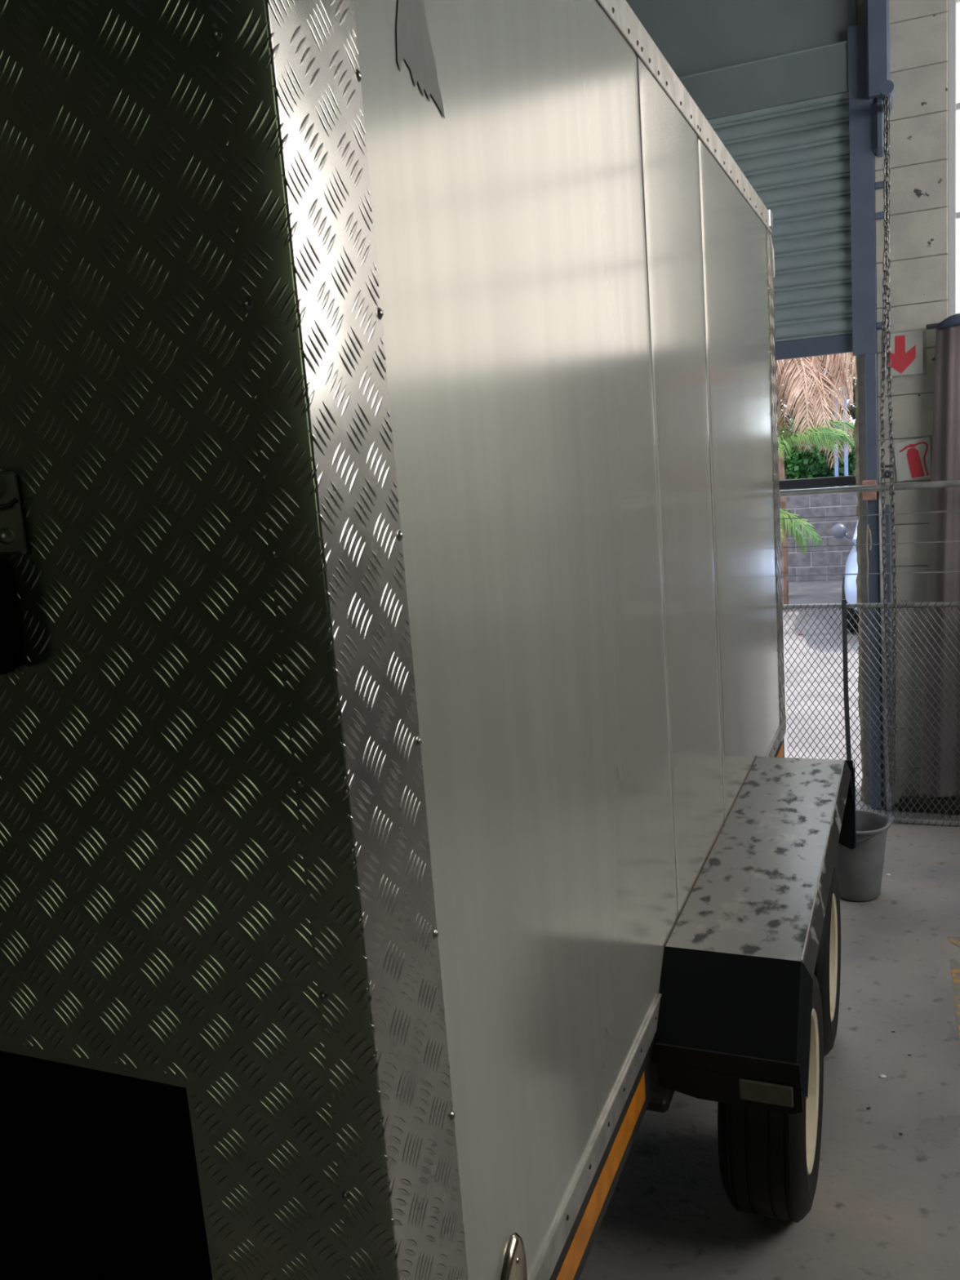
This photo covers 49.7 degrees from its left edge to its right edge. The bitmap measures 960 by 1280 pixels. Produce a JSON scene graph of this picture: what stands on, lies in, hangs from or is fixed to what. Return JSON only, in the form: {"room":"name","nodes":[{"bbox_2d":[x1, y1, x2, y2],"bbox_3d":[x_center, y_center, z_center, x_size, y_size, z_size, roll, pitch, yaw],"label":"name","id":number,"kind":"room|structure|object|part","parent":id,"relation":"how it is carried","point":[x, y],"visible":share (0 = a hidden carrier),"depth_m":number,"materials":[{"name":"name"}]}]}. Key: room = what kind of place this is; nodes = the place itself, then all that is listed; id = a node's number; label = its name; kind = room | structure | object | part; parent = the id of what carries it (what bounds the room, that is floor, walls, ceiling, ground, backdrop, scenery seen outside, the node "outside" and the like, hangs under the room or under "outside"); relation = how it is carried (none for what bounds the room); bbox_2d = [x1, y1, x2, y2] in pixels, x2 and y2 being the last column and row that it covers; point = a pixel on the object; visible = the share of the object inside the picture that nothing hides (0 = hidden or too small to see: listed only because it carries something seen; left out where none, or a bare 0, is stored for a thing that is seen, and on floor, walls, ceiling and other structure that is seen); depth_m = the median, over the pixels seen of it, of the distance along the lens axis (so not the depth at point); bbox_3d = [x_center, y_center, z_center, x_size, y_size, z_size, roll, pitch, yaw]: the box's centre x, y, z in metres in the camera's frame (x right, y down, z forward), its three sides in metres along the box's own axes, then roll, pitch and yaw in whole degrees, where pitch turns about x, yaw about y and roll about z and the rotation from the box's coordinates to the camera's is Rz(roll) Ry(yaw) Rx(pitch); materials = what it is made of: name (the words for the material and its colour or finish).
{"room":"warehouse","nodes":[
{"label":"warehouse","id":0,"kind":"room"},
{"bbox_2d":[578,789,959,1279],"bbox_3d":[-0.374,1.947,1.275,7.800,0.200,10.700,0,11,23],"label":"floor","id":1,"kind":"structure","parent":0,"point":[886,1205],"depth_m":2.96,"materials":[{"name":"paint"}]},
{"bbox_2d":[0,0,856,1279],"bbox_3d":[-0.262,0.021,3.178,2.530,2.928,3.851,0,11,23],"label":"box trailer","id":2,"kind":"object","parent":1,"relation":"on","point":[402,806],"visible":1,"depth_m":1.27,"materials":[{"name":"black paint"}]},
{"bbox_2d":[0,471,6,497],"bbox_3d":[-0.553,-0.176,1.167,0.034,0.034,0.016,0,11,23],"label":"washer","id":3,"kind":"object","parent":2,"relation":"in","point":[2,473],"depth_m":1.17,"materials":[{"name":"metal"}]},
{"bbox_3d":[-0.564,-0.159,1.178,0.088,0.025,0.014,-1,10,19],"label":"latch cord","id":4,"kind":"part","parent":2,"relation":"part of","materials":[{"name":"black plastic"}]},
{"bbox_3d":[-1.038,0.029,1.438,1.870,2.215,0.004,0,11,23],"label":"plate","id":5,"kind":"part","parent":2,"relation":"part of","materials":[{"name":"metal"}]},
{"bbox_3d":[-0.143,0.029,1.151,0.065,2.275,0.174,0,11,23],"label":"corner trim","id":6,"kind":"part","parent":2,"relation":"part of","materials":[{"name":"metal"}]},
{"bbox_3d":[0.040,1.032,1.463,0.024,0.300,0.215,0,11,23],"label":"lashing plate","id":7,"kind":"part","parent":2,"relation":"part of","materials":[{"name":"silver metal"}]},
{"bbox_3d":[0.162,-0.115,1.801,0.003,2.150,1.369,0,11,23],"label":"panel","id":8,"kind":"part","parent":2,"relation":"part of","materials":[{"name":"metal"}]},
{"bbox_3d":[0.691,0.711,3.037,0.009,0.068,3.623,0,11,23],"label":"trim","id":9,"kind":"part","parent":2,"relation":"part of","materials":[{"name":"metal"}]},
{"bbox_3d":[-0.177,0.833,3.348,1.822,0.147,3.760,0,11,23],"label":"chassis rail","id":10,"kind":"part","parent":2,"relation":"part of","materials":[{"name":"metal"}]},
{"bbox_3d":[0.554,-0.306,2.736,0.003,2.150,0.689,0,11,23],"label":"panel","id":11,"kind":"part","parent":2,"relation":"part of","materials":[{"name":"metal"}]},
{"bbox_3d":[0.469,-1.379,2.605,0.054,0.080,3.797,0,11,23],"label":"trim","id":12,"kind":"part","parent":2,"relation":"part of","materials":[{"name":"metal"}]},
{"bbox_3d":[0.965,-0.507,3.715,0.005,2.150,1.467,0,11,23],"label":"panel","id":13,"kind":"part","parent":2,"relation":"part of","materials":[{"name":"metal"}]},
{"bbox_3d":[1.240,-0.620,4.433,0.060,2.145,0.180,0,11,23],"label":"corner trim","id":14,"kind":"part","parent":2,"relation":"part of","materials":[{"name":"metal"}]},
{"bbox_2d":[833,809,894,901],"bbox_3d":[1.649,0.949,4.532,0.307,0.339,0.293,0,11,23],"label":"bucket","id":15,"kind":"object","parent":1,"relation":"on","point":[859,870],"visible":0.65,"depth_m":4.45,"materials":[{"name":"grey plastic"}]},
{"bbox_3d":[1.565,0.844,4.502,0.148,0.065,0.300,-6,10,-11],"label":"handle","id":16,"kind":"part","parent":15,"relation":"part of","materials":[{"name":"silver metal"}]},
{"bbox_2d":[780,480,959,826],"bbox_3d":[2.814,0.085,4.900,2.727,1.736,0.072,0,11,23],"label":"barrier fence","id":17,"kind":"object","parent":1,"relation":"on","point":[844,606],"visible":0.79,"depth_m":5.25,"materials":[{"name":"grey metal"}]},
{"bbox_3d":[1.891,0.358,5.317,0.048,1.146,0.024,0,11,23],"label":"slim post","id":18,"kind":"part","parent":17,"relation":"part of","materials":[{"name":"grey metal"}]},
{"bbox_3d":[2.765,-0.752,4.744,2.685,0.033,0.034,0,11,23],"label":"rail","id":19,"kind":"part","parent":17,"relation":"part of","materials":[{"name":"grey metal"}]},
{"bbox_3d":[2.810,-0.179,4.843,2.685,0.023,0.023,0,11,23],"label":"rail","id":20,"kind":"part","parent":17,"relation":"part of","materials":[{"name":"grey metal"}]},
{"bbox_3d":[2.897,0.925,5.033,2.685,0.022,0.024,0,11,23],"label":"rail","id":21,"kind":"part","parent":17,"relation":"part of","materials":[{"name":"grey metal"}]},
{"bbox_2d":[899,795,959,814],"bbox_3d":[2.618,0.871,5.346,0.840,0.075,0.055,0,11,23],"label":"beam","id":22,"kind":"structure","parent":1,"relation":"on","point":[906,800],"depth_m":5.43,"materials":[{"name":"black metal"}]},
{"bbox_2d":[920,323,959,797],"bbox_3d":[2.581,-0.361,5.093,0.780,2.387,0.058,0,11,23],"label":"sheet","id":23,"kind":"object","parent":22,"relation":"on","point":[945,452],"visible":0.74,"depth_m":5.19,"materials":[{"name":"grey"}]},
{"bbox_3d":[2.507,-1.522,4.882,0.740,0.024,0.024,0,11,23],"label":"hanging rod","id":24,"kind":"part","parent":23,"relation":"part of","materials":[{"name":"grey metal"}]},
{"bbox_2d":[938,314,959,328],"bbox_3d":[2.498,-1.516,4.874,0.620,0.101,0.068,0,11,23],"label":"cloth","id":25,"kind":"object","parent":23,"relation":"on","point":[953,320],"visible":1,"depth_m":4.96,"materials":[{"name":"blue fabric"}]},
{"bbox_2d":[946,936,959,947],"bbox_3d":[1.925,1.192,4.011,0.088,0.002,0.250,-11,12,-33],"label":"floor marking","id":26,"kind":"object","parent":1,"relation":"on","point":[955,940],"depth_m":4.08,"materials":[{"name":"yellow paint"}]},
{"bbox_2d":[950,959,959,1044],"bbox_3d":[1.618,1.310,3.470,0.050,0.002,1.030,0,11,23],"label":"floor marking","id":27,"kind":"object","parent":1,"relation":"on","point":[955,966],"depth_m":3.75,"materials":[{"name":"yellow paint"}]},
{"bbox_2d":[856,0,959,805],"bbox_3d":[1.426,-1.380,5.586,7.400,4.600,0.221,0,11,23],"label":"wall","id":28,"kind":"structure","parent":0,"point":[917,284],"depth_m":5.10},
{"bbox_2d":[626,0,894,809],"bbox_3d":[0.404,-1.310,5.706,3.522,4.580,0.470,0,11,23],"label":"shutter door","id":29,"kind":"structure","parent":28,"relation":"in","point":[794,91],"depth_m":5.16,"materials":[{"name":"grey metal"}]},
{"bbox_2d":[679,42,848,119],"bbox_3d":[0.295,-2.753,5.624,3.300,0.220,0.056,0,11,23],"label":"hood","id":30,"kind":"object","parent":29,"relation":"attached to","point":[818,74],"depth_m":5.12,"materials":[{"name":"grey metal"}]},
{"bbox_3d":[1.874,-2.181,5.071,0.110,1.520,0.065,0,11,23],"label":"guide rail","id":31,"kind":"part","parent":29,"relation":"part of","materials":[{"name":"metal"}]},
{"bbox_2d":[865,524,871,603],"bbox_3d":[2.001,-0.389,5.325,0.031,0.413,0.017,0,11,23],"label":"rope","id":32,"kind":"object","parent":29,"relation":"hanging from","point":[868,530],"visible":0.94,"depth_m":5.31,"materials":[{"name":"beige"}]},
{"bbox_2d":[862,480,876,500],"bbox_3d":[1.974,-0.759,5.248,0.066,0.100,0.043,0,11,23],"label":"block","id":33,"kind":"object","parent":29,"relation":"attached to","point":[871,495],"visible":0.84,"depth_m":5.23,"materials":[{"name":"wood"}]},
{"bbox_3d":[2.048,-0.264,5.385,0.054,2.380,0.063,0,11,23],"label":"guide rail","id":34,"kind":"part","parent":29,"relation":"part of","materials":[{"name":"metal"}]},
{"bbox_2d":[877,491,892,809],"bbox_3d":[2.107,0.072,5.383,0.054,1.690,0.032,0,11,23],"label":"conduit pipe","id":35,"kind":"object","parent":29,"relation":"attached to","point":[889,794],"visible":0.47,"depth_m":5.37,"materials":[{"name":"grey metal"}]},
{"bbox_2d":[880,95,893,791],"bbox_3d":[1.936,-0.860,4.938,0.053,3.296,0.023,0,11,23],"label":"chain","id":36,"kind":"object","parent":29,"relation":"hanging from","point":[886,97],"visible":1,"depth_m":4.92,"materials":[{"name":"grey metal"}]},
{"bbox_2d":[881,464,893,478],"bbox_3d":[1.949,-0.805,4.955,0.052,0.064,0.044,0,11,23],"label":"padlock","id":37,"kind":"object","parent":36,"relation":"attached to","point":[886,472],"visible":1,"depth_m":4.94,"materials":[{"name":"grey metal"}]},
{"bbox_2d":[884,93,897,791],"bbox_3d":[1.965,-0.867,4.948,0.036,3.325,0.034,-6,10,-8],"label":"chain","id":38,"kind":"object","parent":29,"relation":"hanging from","point":[888,331],"visible":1,"depth_m":4.96,"materials":[{"name":"grey metal"}]},
{"bbox_2d":[778,475,856,489],"bbox_3d":[0.538,-0.837,6.088,3.168,0.050,0.050,0,11,23],"label":"crossbar","id":39,"kind":"object","parent":28,"relation":"attached to","point":[838,481],"visible":0.18,"depth_m":5.53,"materials":[{"name":"grey metal"}]},
{"bbox_2d":[853,355,863,800],"bbox_3d":[2.068,-0.330,5.610,0.046,2.430,0.240,0,11,23],"label":"trim","id":40,"kind":"structure","parent":28,"relation":"attached to","point":[856,422],"depth_m":5.48,"materials":[{"name":"paint"}]},
{"bbox_2d":[879,504,893,808],"bbox_3d":[2.133,0.106,5.438,0.054,1.620,0.056,0,11,23],"label":"channel","id":41,"kind":"object","parent":28,"relation":"attached to","point":[887,507],"visible":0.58,"depth_m":5.37,"materials":[{"name":"grey metal"}]},
{"bbox_2d":[882,328,926,378],"bbox_3d":[2.115,-1.427,5.158,0.202,0.226,0.012,0,11,23],"label":"arrow sign","id":42,"kind":"object","parent":28,"relation":"attached to","point":[908,356],"visible":0.77,"depth_m":5.15,"materials":[{"name":"red"}]},
{"bbox_2d":[893,436,931,481],"bbox_3d":[2.185,-0.913,5.233,0.175,0.215,0.011,0,11,23],"label":"sign","id":43,"kind":"object","parent":28,"relation":"attached to","point":[913,457],"visible":0.99,"depth_m":5.23,"materials":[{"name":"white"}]},
{"bbox_2d":[947,0,959,316],"bbox_3d":[3.201,-2.305,4.595,2.050,1.480,0.060,0,11,23],"label":"window","id":44,"kind":"structure","parent":28,"relation":"in","point":[953,6],"depth_m":4.97,"materials":[{"name":"grey"}]},
{"bbox_3d":[2.696,-2.790,4.724,1.021,0.489,0.008,0,11,23],"label":"pane","id":45,"kind":"part","parent":44,"relation":"part of","materials":[{"name":"white glass"}]},
{"bbox_3d":[2.734,-2.305,4.807,1.021,0.489,0.008,0,11,23],"label":"pane","id":46,"kind":"part","parent":44,"relation":"part of","materials":[{"name":"white glass"}]},
{"bbox_3d":[2.772,-1.820,4.891,1.021,0.489,0.008,0,11,23],"label":"pane","id":47,"kind":"part","parent":44,"relation":"part of","materials":[{"name":"white glass"}]},
{"label":"outside","id":48,"kind":"structure","parent":0,"visible":0},
{"bbox_2d":[782,580,862,789],"bbox_3d":[5.753,-0.884,15.065,28.000,0.248,20.000,0,11,23],"label":"ground","id":49,"kind":"structure","parent":48,"point":[829,592],"depth_m":8.80,"materials":[{"name":"grey concrete"}]},
{"bbox_2d":[779,508,822,555],"bbox_3d":[3.166,-0.873,11.665,1.027,1.280,1.263,-6,10,-8],"label":"young palm","id":50,"kind":"object","parent":49,"relation":"on","point":[792,527],"visible":0.33,"depth_m":11.21,"materials":[{"name":"green plant"}]},
{"bbox_2d":[775,351,856,469],"bbox_3d":[3.599,-2.596,12.865,4.416,4.189,4.846,0,11,23],"label":"palm tree","id":51,"kind":"object","parent":49,"relation":"on","point":[793,373],"visible":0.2,"depth_m":11.96,"materials":[{"name":"brown plant"}]},
{"bbox_2d":[777,411,854,609],"bbox_3d":[3.534,-1.543,12.181,1.961,2.364,1.687,0,11,23],"label":"young palm","id":52,"kind":"object","parent":49,"relation":"on","point":[822,437],"visible":0.41,"depth_m":11.77,"materials":[{"name":"green plant"}]},
{"bbox_2d":[777,351,856,473],"bbox_3d":[6.424,-4.916,19.033,3.896,6.225,2.005,0,11,23],"label":"tree","id":53,"kind":"object","parent":49,"relation":"on","point":[852,409],"visible":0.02,"depth_m":18.88,"materials":[{"name":"green plant"}]},
{"bbox_2d":[782,440,856,478],"bbox_3d":[8.891,-3.616,22.541,12.000,2.100,1.050,0,11,23],"label":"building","id":54,"kind":"structure","parent":49,"relation":"on","point":[785,475],"depth_m":22.84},
{"bbox_2d":[783,404,856,489],"bbox_3d":[4.959,-2.224,15.009,1.128,2.527,1.002,0,11,23],"label":"leafy shrub","id":55,"kind":"object","parent":49,"relation":"on","point":[799,462],"visible":0.29,"depth_m":14.73,"materials":[{"name":"green plant"}]},
{"bbox_2d":[786,492,857,582],"bbox_3d":[4.797,-1.460,14.349,7.300,1.270,0.230,0,11,23],"label":"wall","id":56,"kind":"structure","parent":49,"relation":"on","point":[826,559],"depth_m":14.28,"materials":[{"name":"grey brick"}]},
{"bbox_2d":[833,399,838,487],"bbox_3d":[4.979,-2.142,14.442,0.048,2.550,0.050,0,11,23],"label":"pole","id":57,"kind":"object","parent":49,"relation":"on","point":[836,467],"visible":0.04,"depth_m":14.36,"materials":[{"name":"blue"}]},
{"bbox_2d":[831,520,859,631],"bbox_3d":[4.892,-1.020,11.225,1.956,1.451,3.760,0,11,23],"label":"parked car","id":58,"kind":"object","parent":49,"relation":"on","point":[849,593],"visible":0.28,"depth_m":10.30,"materials":[{"name":"blue paint"}]},
{"bbox_2d":[831,524,852,539],"bbox_3d":[3.811,-1.139,10.911,0.209,0.170,0.112,0,11,23],"label":"mirror","id":59,"kind":"object","parent":58,"relation":"attached to","point":[838,531],"depth_m":10.88,"materials":[{"name":"grey mirror"}]},
{"bbox_2d":[843,377,848,486],"bbox_3d":[5.087,-2.256,14.373,0.048,2.780,0.050,0,11,23],"label":"pole","id":60,"kind":"object","parent":49,"relation":"on","point":[846,458],"visible":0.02,"depth_m":14.30,"materials":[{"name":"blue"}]}
]}

